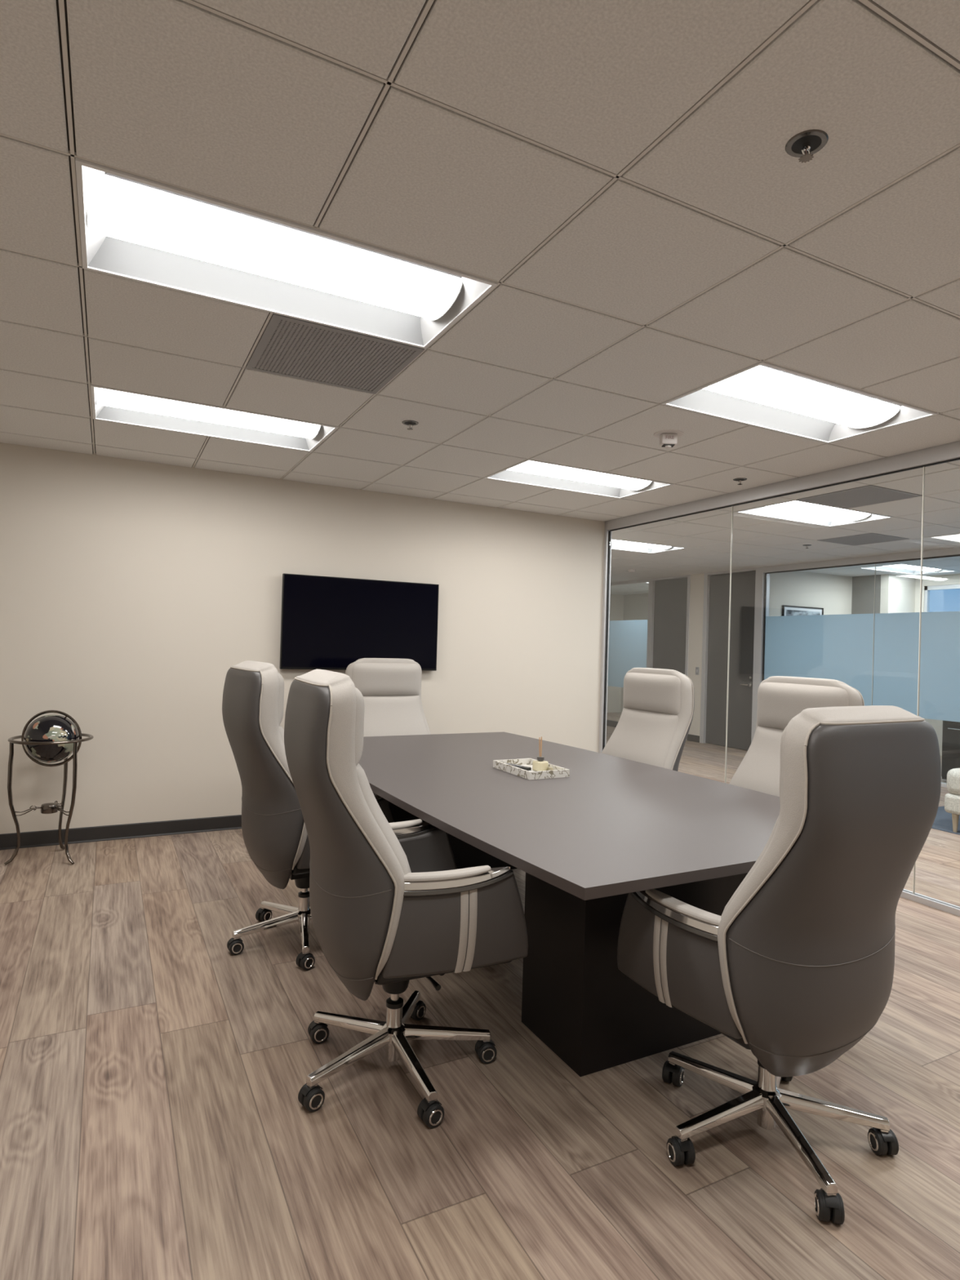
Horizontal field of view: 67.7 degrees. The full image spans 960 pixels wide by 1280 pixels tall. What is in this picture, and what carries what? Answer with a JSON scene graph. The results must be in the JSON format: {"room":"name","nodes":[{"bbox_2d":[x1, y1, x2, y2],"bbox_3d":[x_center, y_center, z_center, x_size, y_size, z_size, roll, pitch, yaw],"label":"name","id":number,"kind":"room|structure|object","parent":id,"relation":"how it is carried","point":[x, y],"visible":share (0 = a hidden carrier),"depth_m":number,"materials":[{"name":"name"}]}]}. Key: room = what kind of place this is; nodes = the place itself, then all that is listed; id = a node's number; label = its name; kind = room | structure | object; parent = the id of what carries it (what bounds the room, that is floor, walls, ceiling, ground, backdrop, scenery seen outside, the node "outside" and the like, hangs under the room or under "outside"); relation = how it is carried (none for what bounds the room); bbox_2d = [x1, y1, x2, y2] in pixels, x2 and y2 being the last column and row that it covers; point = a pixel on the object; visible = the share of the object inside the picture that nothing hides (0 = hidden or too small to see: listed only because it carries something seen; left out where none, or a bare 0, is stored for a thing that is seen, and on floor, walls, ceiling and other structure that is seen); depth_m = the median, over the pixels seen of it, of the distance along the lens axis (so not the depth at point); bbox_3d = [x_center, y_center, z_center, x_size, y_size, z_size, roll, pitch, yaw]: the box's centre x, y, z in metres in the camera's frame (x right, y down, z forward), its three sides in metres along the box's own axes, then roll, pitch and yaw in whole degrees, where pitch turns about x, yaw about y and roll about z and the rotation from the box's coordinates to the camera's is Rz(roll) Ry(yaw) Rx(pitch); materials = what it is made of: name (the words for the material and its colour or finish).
{"room":"office","nodes":[
{"label":"office","id":0,"kind":"room"},
{"bbox_2d":[0,442,604,834],"bbox_3d":[-1.519,-0.010,5.359,5.915,2.762,0.120,2,0,-27],"label":"wall","id":1,"kind":"structure","parent":0,"point":[131,590],"depth_m":5.06,"materials":[{"name":"beige paint"}]},
{"bbox_2d":[0,814,241,849],"bbox_3d":[-1.476,1.324,5.317,5.790,0.098,0.012,2,0,-27],"label":"baseboard","id":2,"kind":"structure","parent":1,"relation":"attached to","point":[106,833],"depth_m":4.83,"materials":[{"name":"grey rubber"}]},
{"bbox_2d":[279,573,439,671],"bbox_3d":[-0.912,-0.120,5.567,1.250,0.703,0.066,2,0,-27],"label":"television","id":3,"kind":"object","parent":1,"relation":"attached to","point":[327,622],"visible":0.86,"depth_m":5.50,"materials":[{"name":"black"}]},
{"bbox_2d":[598,520,612,753],"bbox_3d":[1.135,0.167,6.722,0.060,2.582,0.152,2,0,-27],"label":"trim","id":4,"kind":"structure","parent":1,"relation":"attached to","point":[606,532],"depth_m":6.65,"materials":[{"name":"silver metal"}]},
{"bbox_2d":[607,440,959,530],"bbox_3d":[2.939,-1.045,3.331,0.060,0.105,7.513,2,0,-27],"label":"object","id":5,"kind":"structure","parent":1,"relation":"attached to","point":[951,451],"depth_m":4.75,"materials":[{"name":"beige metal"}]},
{"bbox_2d":[609,457,959,531],"bbox_3d":[2.942,-0.988,3.323,0.018,0.008,7.495,2,0,-27],"label":"trim","id":6,"kind":"structure","parent":1,"relation":"attached to","point":[957,459],"depth_m":4.77,"materials":[{"name":"black"}]},
{"bbox_2d":[912,466,924,893],"bbox_3d":[2.505,0.232,4.086,0.011,2.457,0.004,2,0,-27],"label":"trim","id":7,"kind":"structure","parent":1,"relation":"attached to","point":[923,482],"depth_m":4.09,"materials":[{"name":"white metal"}]},
{"bbox_2d":[900,888,959,916],"bbox_3d":[2.867,1.467,3.313,0.056,0.034,7.513,2,0,-27],"label":"trim","id":8,"kind":"structure","parent":1,"relation":"attached to","point":[924,900],"depth_m":3.97,"materials":[{"name":"silver metal"}]},
{"bbox_2d":[0,0,959,521],"bbox_3d":[0.335,-1.169,1.994,5.790,0.012,7.545,2,0,-27],"label":"ceiling","id":9,"kind":"structure","parent":0,"point":[632,195],"depth_m":1.93,"materials":[{"name":"tile"}]},
{"bbox_2d":[90,384,337,452],"bbox_3d":[-1.458,-1.261,3.959,1.207,0.127,0.598,2,0,-27],"label":"ceiling light","id":10,"kind":"object","parent":9,"relation":"attached to","point":[108,404],"visible":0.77,"depth_m":4.00,"materials":[{"name":"grey"}]},
{"bbox_2d":[75,157,497,349],"bbox_3d":[-0.614,-1.249,2.336,1.207,0.127,0.598,2,0,-27],"label":"ceiling light","id":11,"kind":"object","parent":9,"relation":"attached to","point":[133,227],"visible":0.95,"depth_m":2.33,"materials":[{"name":"white plastic"}]},
{"bbox_2d":[245,313,424,394],"bbox_3d":[-0.626,-1.200,3.018,0.598,0.036,0.598,2,0,-27],"label":"ceiling vent","id":12,"kind":"object","parent":9,"relation":"in","point":[287,346],"visible":0.99,"depth_m":2.98,"materials":[{"name":"grey metal"}]},
{"bbox_2d":[401,420,418,430],"bbox_3d":[-0.376,-1.152,3.856,0.092,0.036,0.092,2,0,-27],"label":"sprinkler head","id":13,"kind":"object","parent":9,"relation":"attached to","point":[411,423],"visible":1,"depth_m":3.85},
{"bbox_2d":[484,458,673,498],"bbox_3d":[0.705,-1.191,5.084,1.207,0.127,0.598,2,0,-27],"label":"ceiling light","id":14,"kind":"object","parent":9,"relation":"attached to","point":[529,472],"visible":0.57,"depth_m":5.15,"materials":[{"name":"grey plastic"}]},
{"bbox_2d":[653,429,683,448],"bbox_3d":[1.031,-1.089,3.921,0.160,0.078,0.160,2,0,1],"label":"fire alarm","id":15,"kind":"object","parent":9,"relation":"attached to","point":[668,437],"visible":1,"depth_m":3.89,"materials":[{"name":"white plastic"}]},
{"bbox_2d":[733,477,746,484],"bbox_3d":[1.779,-1.082,4.901,0.092,0.036,0.092,2,0,-27],"label":"sprinkler head","id":16,"kind":"object","parent":9,"relation":"attached to","point":[740,479],"visible":1,"depth_m":4.90},
{"bbox_2d":[661,360,937,443],"bbox_3d":[1.548,-1.178,3.461,1.207,0.127,0.598,2,0,-27],"label":"ceiling light","id":17,"kind":"object","parent":9,"relation":"attached to","point":[762,394],"visible":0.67,"depth_m":3.50,"materials":[{"name":"grey plastic"}]},
{"bbox_2d":[785,128,828,163],"bbox_3d":[0.757,-1.136,1.662,0.092,0.036,0.092,2,0,-27],"label":"sprinkler head","id":18,"kind":"object","parent":9,"relation":"attached to","point":[805,144],"visible":1,"depth_m":1.66},
{"bbox_2d":[0,712,959,1279],"bbox_3d":[1.518,1.529,6.606,12.700,0.120,15.000,2,0,-27],"label":"floor","id":19,"kind":"structure","parent":0,"point":[154,1125],"depth_m":2.05,"materials":[{"name":"brown wood"}]},
{"bbox_2d":[4,710,93,865],"bbox_3d":[-2.609,0.879,4.348,0.448,0.907,0.448,2,0,-27],"label":"globe","id":20,"kind":"object","parent":19,"relation":"on","point":[50,738],"visible":1,"depth_m":4.26,"materials":[{"name":"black metal"}]},
{"bbox_2d":[222,660,394,970],"bbox_3d":[-0.801,0.740,3.303,0.691,1.276,0.653,2,0,-33],"label":"chair","id":21,"kind":"object","parent":19,"relation":"on","point":[275,835],"visible":0.7,"depth_m":3.00,"materials":[{"name":"grey leather"}]},
{"bbox_2d":[231,660,307,867],"bbox_3d":[-0.956,0.528,3.201,0.257,0.865,0.630,2,0,-33],"label":"cushion","id":22,"kind":"object","parent":21,"relation":"on","point":[275,835],"depth_m":2.97,"materials":[{"name":"beige leather"}]},
{"bbox_2d":[345,657,431,737],"bbox_3d":[-0.567,0.762,4.820,0.655,1.266,0.691,2,0,-27],"label":"chair","id":23,"kind":"object","parent":19,"relation":"on","point":[390,688],"visible":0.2,"depth_m":4.95,"materials":[{"name":"beige leather"}]},
{"bbox_2d":[284,669,528,1128],"bbox_3d":[-0.266,0.744,2.326,0.691,1.283,0.663,2,0,-25],"label":"chair","id":24,"kind":"object","parent":19,"relation":"on","point":[391,904],"visible":0.98,"depth_m":2.07,"materials":[{"name":"grey leather"}]},
{"bbox_2d":[295,669,404,975],"bbox_3d":[-0.437,0.530,2.254,0.257,0.865,0.630,2,0,-25],"label":"cushion","id":25,"kind":"object","parent":24,"relation":"on","point":[357,862],"depth_m":2.01,"materials":[{"name":"beige leather"}]},
{"bbox_2d":[358,732,780,1076],"bbox_3d":[0.213,1.034,3.542,1.601,0.750,3.017,2,0,-27],"label":"conference table","id":26,"kind":"object","parent":19,"relation":"on","point":[611,829],"visible":0.64,"depth_m":2.52,"materials":[{"name":"grey laminate"}]},
{"bbox_2d":[493,758,569,779],"bbox_3d":[0.250,0.642,3.581,0.226,0.036,0.360,2,0,-27],"label":"tray","id":27,"kind":"object","parent":26,"relation":"on","point":[557,771],"visible":0.9,"depth_m":3.49,"materials":[{"name":"white stone"}]},
{"bbox_2d":[506,763,531,770],"bbox_3d":[0.183,0.641,3.623,0.170,0.018,0.036,1,-1,43],"label":"remote control","id":28,"kind":"object","parent":27,"relation":"in","point":[526,768],"visible":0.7,"depth_m":3.58,"materials":[{"name":"black plastic"}]},
{"bbox_2d":[532,736,548,771],"bbox_3d":[0.303,0.567,3.572,0.060,0.171,0.060,2,-1,-39],"label":"reed diffuser","id":29,"kind":"object","parent":27,"relation":"in","point":[540,764],"visible":0.97,"depth_m":3.56,"materials":[{"name":"beige"}]},
{"bbox_2d":[532,760,548,771],"bbox_3d":[0.301,0.628,3.571,0.060,0.050,0.060,2,-1,-39],"label":"bottle","id":30,"kind":"object","parent":29,"relation":"attached to","point":[537,765],"depth_m":3.55,"materials":[{"name":"beige"}]},
{"bbox_2d":[546,766,553,770],"bbox_3d":[0.348,0.642,3.551,0.034,0.025,0.033,2,0,-27],"label":"pebble","id":31,"kind":"object","parent":27,"relation":"in","point":[549,768],"visible":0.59,"depth_m":3.54,"materials":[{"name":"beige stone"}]},
{"bbox_2d":[601,667,694,771],"bbox_3d":[0.830,0.799,4.255,0.691,1.266,0.651,2,0,-27],"label":"chair","id":32,"kind":"object","parent":19,"relation":"on","point":[653,726],"visible":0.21,"depth_m":4.21,"materials":[{"name":"beige leather"}]},
{"bbox_2d":[617,705,941,1224],"bbox_3d":[0.830,0.793,2.071,0.679,1.246,0.691,2,0,-30],"label":"chair","id":33,"kind":"object","parent":19,"relation":"on","point":[796,969],"visible":0.99,"depth_m":1.81,"materials":[{"name":"grey leather"}]},
{"bbox_2d":[717,705,922,1044],"bbox_3d":[0.943,0.604,1.912,0.630,0.865,0.257,2,0,-30],"label":"backrest","id":34,"kind":"object","parent":33,"relation":"on","point":[806,940],"depth_m":1.78,"materials":[{"name":"beige leather"}]},
{"bbox_2d":[728,675,864,796],"bbox_3d":[1.331,0.806,3.356,0.691,1.266,0.663,2,0,-27],"label":"chair","id":35,"kind":"object","parent":19,"relation":"on","point":[780,699],"visible":0.14,"depth_m":3.47,"materials":[{"name":"grey leather"}]},
{"bbox_2d":[931,805,959,835],"bbox_3d":[4.939,1.553,5.144,1.680,0.008,3.250,2,0,-27],"label":"rug","id":36,"kind":"object","parent":19,"relation":"on","point":[943,821],"visible":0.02,"depth_m":5.99,"materials":[{"name":"blue fabric"}]},
{"bbox_2d":[944,768,959,832],"bbox_3d":[4.250,1.282,5.489,0.800,0.500,0.900,2,0,-27],"label":"armchair","id":37,"kind":"object","parent":36,"relation":"on","point":[952,800],"visible":1,"depth_m":5.64,"materials":[{"name":"white fabric"}]},
{"bbox_2d":[946,768,959,795],"bbox_3d":[4.254,1.137,5.490,0.800,0.210,0.900,2,0,-27],"label":"seat cushion","id":38,"kind":"object","parent":37,"relation":"on","point":[953,775],"depth_m":5.64,"materials":[{"name":"grey fabric"}]},
{"bbox_2d":[941,720,959,779],"bbox_3d":[6.040,1.232,6.926,0.501,0.700,2.800,2,0,-27],"label":"base cabinet","id":39,"kind":"object","parent":19,"relation":"on","point":[951,730],"visible":0.67,"depth_m":7.99,"materials":[{"name":"black wood"}]},
{"bbox_2d":[607,594,623,712],"bbox_3d":[0.755,0.123,14.495,6.655,2.762,0.120,2,0,-27],"label":"wall","id":40,"kind":"structure","parent":0,"point":[616,602],"depth_m":15.57,"materials":[{"name":"beige paint"}]},
{"bbox_2d":[606,719,617,727],"bbox_3d":[2.048,1.483,13.334,0.075,0.100,3.150,2,0,-27],"label":"trim","id":41,"kind":"structure","parent":40,"relation":"attached to","point":[609,722],"depth_m":12.70,"materials":[{"name":"grey rubber"}]},
{"bbox_2d":[607,582,647,687],"bbox_3d":[2.455,0.263,12.635,0.012,2.472,1.546,2,0,-27],"label":"window","id":42,"kind":"structure","parent":40,"relation":"in","point":[628,639],"depth_m":12.50,"materials":[{"name":"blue glass"}]},
{"bbox_2d":[620,593,648,712],"bbox_3d":[4.403,0.219,13.281,0.100,2.762,5.400,2,0,-27],"label":"wall","id":43,"kind":"structure","parent":0,"point":[635,606],"depth_m":15.32,"materials":[{"name":"beige paint"}]},
{"bbox_2d":[688,573,704,735],"bbox_3d":[3.351,0.272,10.987,0.120,2.562,0.300,2,0,-27],"label":"wall pillar","id":44,"kind":"structure","parent":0,"point":[696,592],"depth_m":10.95,"materials":[{"name":"beige paint"}]},
{"bbox_2d":[684,574,690,676],"bbox_3d":[3.265,0.271,11.140,0.140,2.562,0.050,2,0,-27],"label":"trim","id":45,"kind":"structure","parent":44,"relation":"attached to","point":[688,575],"depth_m":11.10,"materials":[{"name":"silver metal"}]},
{"bbox_2d":[653,577,687,674],"bbox_3d":[3.033,0.279,11.498,0.115,2.517,0.794,2,0,-27],"label":"door","id":46,"kind":"structure","parent":45,"relation":"attached to","point":[670,595],"depth_m":11.51,"materials":[{"name":"grey laminate"}]},
{"bbox_2d":[686,733,699,742],"bbox_3d":[3.258,1.501,10.949,0.008,0.100,0.260,2,0,-27],"label":"baseboard","id":47,"kind":"structure","parent":44,"relation":"attached to","point":[694,738],"depth_m":10.94,"materials":[{"name":"grey rubber"}]},
{"bbox_2d":[695,666,699,675],"bbox_3d":[3.310,0.472,10.911,0.011,0.116,0.072,2,0,-27],"label":"light switch","id":48,"kind":"object","parent":44,"relation":"attached to","point":[697,668],"visible":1,"depth_m":10.90,"materials":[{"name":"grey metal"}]},
{"bbox_2d":[699,573,710,743],"bbox_3d":[3.432,0.273,10.821,0.140,2.562,0.070,2,0,-27],"label":"trim","id":49,"kind":"structure","parent":44,"relation":"attached to","point":[707,577],"depth_m":10.78,"materials":[{"name":"silver metal"}]},
{"bbox_2d":[724,506,733,782],"bbox_3d":[1.852,0.222,5.341,0.011,2.457,0.004,2,0,-27],"label":"trim","id":50,"kind":"structure","parent":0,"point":[732,506],"depth_m":5.34,"materials":[{"name":"white metal"}]},
{"bbox_2d":[610,459,959,595],"bbox_3d":[4.187,-1.014,7.975,6.450,0.012,14.600,2,0,-27],"label":"ceiling","id":51,"kind":"structure","parent":0,"point":[757,541],"depth_m":7.25,"materials":[{"name":"tile"}]},
{"bbox_2d":[627,568,635,572],"bbox_3d":[2.254,-1.024,10.632,0.120,0.040,0.120,2,0,-27],"label":"smoke detector","id":52,"kind":"object","parent":51,"relation":"attached to","point":[628,570],"visible":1,"depth_m":10.59,"materials":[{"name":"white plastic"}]},
{"bbox_2d":[611,538,685,553],"bbox_3d":[1.701,-1.139,8.213,1.207,0.127,0.598,2,0,-27],"label":"ceiling light","id":53,"kind":"object","parent":51,"relation":"attached to","point":[620,544],"visible":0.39,"depth_m":8.39,"materials":[{"name":"grey"}]},
{"bbox_2d":[735,497,893,526],"bbox_3d":[2.826,-1.122,6.050,1.207,0.127,0.598,2,0,-27],"label":"ceiling light","id":54,"kind":"object","parent":51,"relation":"attached to","point":[795,510],"visible":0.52,"depth_m":6.14,"materials":[{"name":"grey plastic"}]},
{"bbox_2d":[797,484,922,508],"bbox_3d":[2.836,-1.083,5.368,0.598,0.036,0.598,2,0,-27],"label":"ceiling vent","id":55,"kind":"object","parent":51,"relation":"in","point":[868,495],"visible":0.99,"depth_m":5.34,"materials":[{"name":"grey metal"}]},
{"bbox_2d":[817,533,909,546],"bbox_3d":[3.895,-1.038,7.293,0.598,0.036,0.598,2,0,-27],"label":"ceiling vent","id":56,"kind":"object","parent":51,"relation":"in","point":[868,538],"visible":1,"depth_m":7.27,"materials":[{"name":"grey metal"}]},
{"bbox_2d":[858,564,957,574],"bbox_3d":[5.766,-1.011,9.641,1.207,0.127,0.598,2,0,-27],"label":"ceiling light","id":57,"kind":"object","parent":51,"relation":"attached to","point":[900,568],"visible":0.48,"depth_m":9.78,"materials":[{"name":"grey"}]},
{"bbox_2d":[768,570,852,616],"bbox_3d":[4.741,0.208,10.357,1.760,2.762,0.100,2,0,-27],"label":"wall","id":58,"kind":"structure","parent":0,"point":[833,593],"depth_m":10.31,"materials":[{"name":"beige paint"}]},
{"bbox_2d":[705,570,755,750],"bbox_3d":[3.619,0.288,10.372,0.115,2.517,0.894,2,0,-27],"label":"door","id":59,"kind":"structure","parent":58,"relation":"in","point":[743,584],"depth_m":10.36,"materials":[{"name":"grey laminate"}]},
{"bbox_2d":[751,567,769,742],"bbox_3d":[3.893,0.280,9.934,0.140,2.562,0.130,2,0,-27],"label":"trim","id":60,"kind":"structure","parent":58,"relation":"attached to","point":[760,575],"depth_m":9.90,"materials":[{"name":"silver metal"}]},
{"bbox_2d":[762,573,767,680],"bbox_3d":[3.902,0.300,9.853,0.018,2.442,0.022,2,0,-27],"label":"trim","id":61,"kind":"structure","parent":58,"relation":"attached to","point":[765,588],"depth_m":9.85,"materials":[{"name":"black"}]},
{"bbox_2d":[782,604,823,616],"bbox_3d":[4.603,-0.176,10.212,0.840,0.600,0.025,2,0,-27],"label":"framed picture","id":62,"kind":"object","parent":58,"relation":"attached to","point":[786,610],"visible":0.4,"depth_m":10.19,"materials":[{"name":"black"}]},
{"bbox_2d":[786,609,820,615],"bbox_3d":[4.608,-0.181,10.214,0.710,0.470,0.002,2,0,-27],"label":"print","id":63,"kind":"object","parent":62,"relation":"attached to","point":[788,612],"depth_m":10.21},
{"bbox_2d":[764,613,873,706],"bbox_3d":[4.271,0.290,9.143,0.012,2.472,1.574,2,0,-27],"label":"frosted glass panel","id":64,"kind":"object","parent":58,"relation":"in","point":[839,647],"depth_m":9.04,"materials":[{"name":"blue glass"}]},
{"bbox_2d":[765,554,959,722],"bbox_3d":[6.002,0.316,5.817,0.018,2.472,9.080,2,0,-27],"label":"glass partition","id":65,"kind":"structure","parent":58,"relation":"in","point":[896,635],"depth_m":7.98,"materials":[{"name":"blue glass"}]},
{"bbox_2d":[871,564,875,705],"bbox_3d":[4.633,0.316,8.442,0.011,2.432,0.004,2,0,-27],"label":"trim","id":66,"kind":"structure","parent":58,"relation":"attached to","point":[875,564],"depth_m":8.44,"materials":[{"name":"white metal"}]},
{"bbox_2d":[941,782,946,787],"bbox_3d":[5.957,1.571,5.815,0.075,0.040,9.100,2,0,-27],"label":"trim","id":67,"kind":"structure","parent":58,"relation":"attached to","point":[943,784],"depth_m":7.66,"materials":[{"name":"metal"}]},
{"bbox_2d":[851,574,880,684],"bbox_3d":[5.678,0.236,10.591,0.120,2.762,0.550,2,0,-27],"label":"wall","id":68,"kind":"structure","parent":0,"point":[863,587],"depth_m":10.53,"materials":[{"name":"grey paint"}]},
{"bbox_2d":[880,573,915,613],"bbox_3d":[6.096,0.247,10.431,0.725,2.762,0.120,2,0,-27],"label":"column","id":69,"kind":"structure","parent":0,"point":[897,591],"depth_m":10.32,"materials":[{"name":"beige paint"}]},
{"bbox_2d":[915,573,959,755],"bbox_3d":[8.369,0.286,6.738,0.100,2.762,8.530,2,0,-27],"label":"wall","id":70,"kind":"structure","parent":0,"point":[954,579],"depth_m":10.23,"materials":[{"name":"beige paint"}]},
{"bbox_2d":[924,584,959,612],"bbox_3d":[8.396,0.058,6.677,0.060,1.620,8.400,2,0,-27],"label":"trim","id":71,"kind":"structure","parent":70,"relation":"attached to","point":[926,597],"depth_m":10.34,"materials":[{"name":"silver metal"}]},
{"bbox_3d":[4.798,-1.087,8.291,0.120,0.200,14.600,2,0,-27],"label":"wall header","id":72,"kind":"structure","parent":0,"visible":0},
{"bbox_2d":[610,578,648,586],"bbox_3d":[2.120,-1.005,13.352,0.075,0.045,3.150,2,0,-27],"label":"trim","id":73,"kind":"structure","parent":72,"relation":"attached to","point":[646,580],"depth_m":12.36,"materials":[{"name":"silver metal"}]},
{"bbox_2d":[646,578,655,668],"bbox_3d":[2.862,0.265,11.916,0.140,2.562,0.100,2,0,-27],"label":"trim","id":74,"kind":"structure","parent":72,"relation":"attached to","point":[651,583],"depth_m":11.87,"materials":[{"name":"silver metal"}]},
{"bbox_2d":[653,574,687,580],"bbox_3d":[3.106,-0.998,11.526,0.140,0.030,0.800,2,0,-27],"label":"trim","id":75,"kind":"structure","parent":72,"relation":"attached to","point":[678,576],"depth_m":11.47,"materials":[{"name":"silver metal"}]},
{"bbox_2d":[707,568,755,575],"bbox_3d":[3.692,-0.989,10.400,0.140,0.030,0.900,2,0,-27],"label":"trim","id":76,"kind":"structure","parent":72,"relation":"attached to","point":[750,569],"depth_m":10.35,"materials":[{"name":"silver metal"}]},
{"bbox_2d":[763,546,959,573],"bbox_3d":[6.029,-0.932,5.833,0.075,0.075,9.100,2,0,-27],"label":"trim","id":77,"kind":"structure","parent":72,"relation":"attached to","point":[950,551],"depth_m":8.51,"materials":[{"name":"silver metal"}]},
{"label":"outside","id":78,"kind":"structure","parent":0,"visible":0},
{"bbox_2d":[928,588,959,612],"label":"window","id":79,"kind":"structure","parent":78,"point":[942,600],"depth_m":28.86,"materials":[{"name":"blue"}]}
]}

